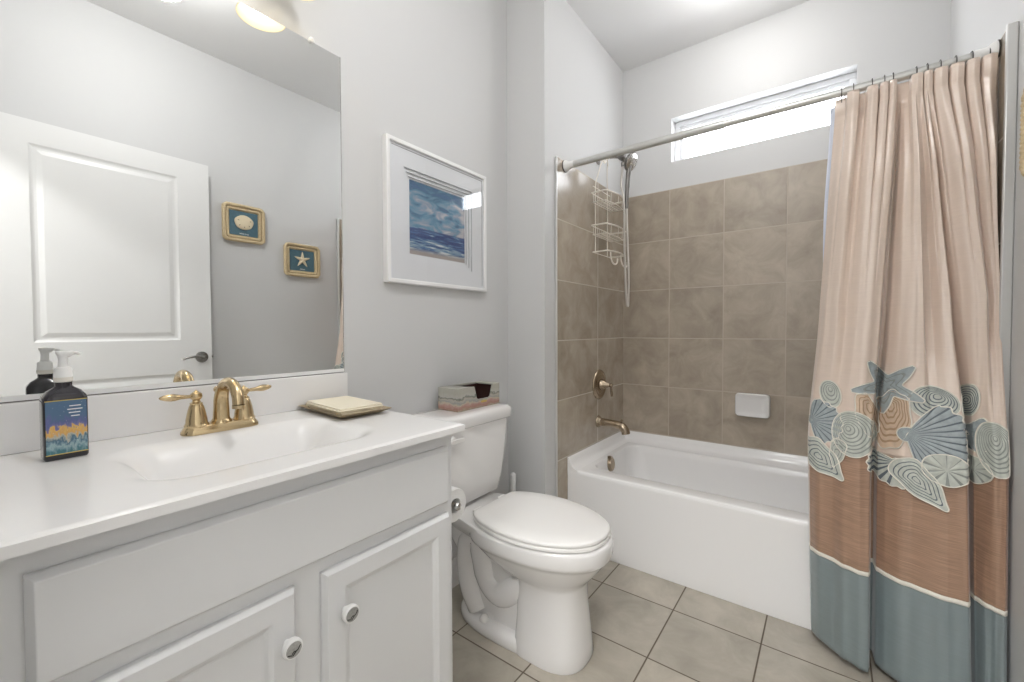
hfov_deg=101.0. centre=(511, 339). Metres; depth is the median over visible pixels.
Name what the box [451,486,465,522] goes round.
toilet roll
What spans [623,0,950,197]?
wall
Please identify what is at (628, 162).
shower
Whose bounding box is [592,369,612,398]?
shower valve
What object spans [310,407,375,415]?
paper napkin
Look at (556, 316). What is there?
trim
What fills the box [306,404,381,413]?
paper napkin
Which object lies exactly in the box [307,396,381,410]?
paper napkin
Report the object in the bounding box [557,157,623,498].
tiled wall
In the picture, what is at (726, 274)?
tiled wall
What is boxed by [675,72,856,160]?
window
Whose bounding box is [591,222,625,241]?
basket
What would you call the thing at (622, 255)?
basket
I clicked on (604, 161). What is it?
shower caddy
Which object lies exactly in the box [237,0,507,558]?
wall
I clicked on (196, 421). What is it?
bathroom faucet
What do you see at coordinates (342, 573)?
vanity cabinet
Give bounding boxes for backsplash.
[0,372,347,455]
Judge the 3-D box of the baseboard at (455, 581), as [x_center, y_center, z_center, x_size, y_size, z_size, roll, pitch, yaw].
[-0.294,1.054,1.858,0.014,0.122,0.937,1,2,37]
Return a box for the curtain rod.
[562,39,1000,172]
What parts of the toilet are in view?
flush lever, tank lid, tank, bowl, seat lid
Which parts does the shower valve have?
lever handle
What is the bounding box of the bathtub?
[568,431,870,650]
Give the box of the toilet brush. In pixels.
[510,472,515,491]
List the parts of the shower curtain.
panel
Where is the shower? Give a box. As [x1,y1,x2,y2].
[596,152,637,306]
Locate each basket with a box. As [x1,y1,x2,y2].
[591,189,622,211]
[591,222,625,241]
[593,250,623,257]
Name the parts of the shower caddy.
hanger frame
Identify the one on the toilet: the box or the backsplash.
the box
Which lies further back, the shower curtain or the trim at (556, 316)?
the trim at (556, 316)
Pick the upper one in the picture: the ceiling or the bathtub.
the ceiling
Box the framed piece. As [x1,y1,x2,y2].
[382,133,486,291]
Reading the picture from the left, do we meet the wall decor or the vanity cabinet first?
the vanity cabinet
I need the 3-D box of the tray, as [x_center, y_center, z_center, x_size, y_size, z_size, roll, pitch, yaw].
[-0.514,0.214,1.293,0.264,0.015,0.166,1,2,40]
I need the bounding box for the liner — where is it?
[823,106,834,257]
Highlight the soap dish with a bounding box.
[735,392,770,418]
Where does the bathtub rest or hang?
on the floor
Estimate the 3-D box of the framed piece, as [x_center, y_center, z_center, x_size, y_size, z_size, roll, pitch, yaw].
[-0.303,-0.495,1.802,0.028,0.548,0.570,1,2,37]
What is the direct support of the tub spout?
attached to the tiled wall at (589, 286)
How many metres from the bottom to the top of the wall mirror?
1.083 m
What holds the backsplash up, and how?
attached to the wall at (429, 75)
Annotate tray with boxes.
[298,404,391,417]
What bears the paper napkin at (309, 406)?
on the paper napkin at (310, 407)
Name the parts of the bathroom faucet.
lever, handle post, plate, spout, handle post, lever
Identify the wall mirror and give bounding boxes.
[0,0,344,403]
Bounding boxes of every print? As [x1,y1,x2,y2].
[67,404,81,415]
[409,179,464,262]
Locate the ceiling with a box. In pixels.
[566,0,809,71]
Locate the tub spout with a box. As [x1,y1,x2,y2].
[596,415,629,434]
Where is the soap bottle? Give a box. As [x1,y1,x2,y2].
[39,351,88,461]
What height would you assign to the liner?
1.675 m
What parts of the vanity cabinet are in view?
door, knob, knob, door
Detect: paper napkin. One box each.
[306,402,382,412]
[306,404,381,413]
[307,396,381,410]
[309,406,381,415]
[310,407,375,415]
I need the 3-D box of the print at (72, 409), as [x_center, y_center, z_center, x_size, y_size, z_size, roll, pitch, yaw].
[-0.862,0.140,0.832,0.001,0.022,0.021,1,2,37]
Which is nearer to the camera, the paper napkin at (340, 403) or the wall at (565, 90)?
the paper napkin at (340, 403)
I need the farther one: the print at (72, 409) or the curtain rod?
the curtain rod
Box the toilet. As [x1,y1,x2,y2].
[414,403,612,674]
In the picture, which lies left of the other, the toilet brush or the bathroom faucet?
the bathroom faucet
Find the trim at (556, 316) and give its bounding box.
[555,156,557,496]
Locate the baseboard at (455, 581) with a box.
[452,557,458,587]
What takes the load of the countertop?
on the vanity cabinet
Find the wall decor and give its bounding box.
[1019,88,1023,175]
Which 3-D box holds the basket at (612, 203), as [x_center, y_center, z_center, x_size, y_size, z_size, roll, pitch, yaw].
[0.576,-0.804,2.462,0.119,0.057,0.283,1,2,37]
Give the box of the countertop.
[0,372,464,560]
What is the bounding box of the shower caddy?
[591,158,626,267]
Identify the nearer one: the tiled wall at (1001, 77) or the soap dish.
the tiled wall at (1001, 77)
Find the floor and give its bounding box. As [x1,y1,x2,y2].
[452,560,897,681]
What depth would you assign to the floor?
1.54 m
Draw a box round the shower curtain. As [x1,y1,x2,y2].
[808,52,1010,681]
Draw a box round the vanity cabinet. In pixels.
[0,434,452,681]
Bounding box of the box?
[438,381,498,411]
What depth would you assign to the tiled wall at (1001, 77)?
1.26 m
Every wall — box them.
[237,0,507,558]
[507,0,622,495]
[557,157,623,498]
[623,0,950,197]
[623,159,827,456]
[950,0,1023,681]
[997,31,1005,265]
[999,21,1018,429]
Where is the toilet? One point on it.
(527, 561)
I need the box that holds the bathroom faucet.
[159,377,271,435]
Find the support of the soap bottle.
on the countertop
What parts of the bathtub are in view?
overflow plate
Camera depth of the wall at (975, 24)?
1.20 m
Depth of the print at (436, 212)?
1.79 m
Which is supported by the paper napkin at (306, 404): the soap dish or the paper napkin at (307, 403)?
the paper napkin at (307, 403)

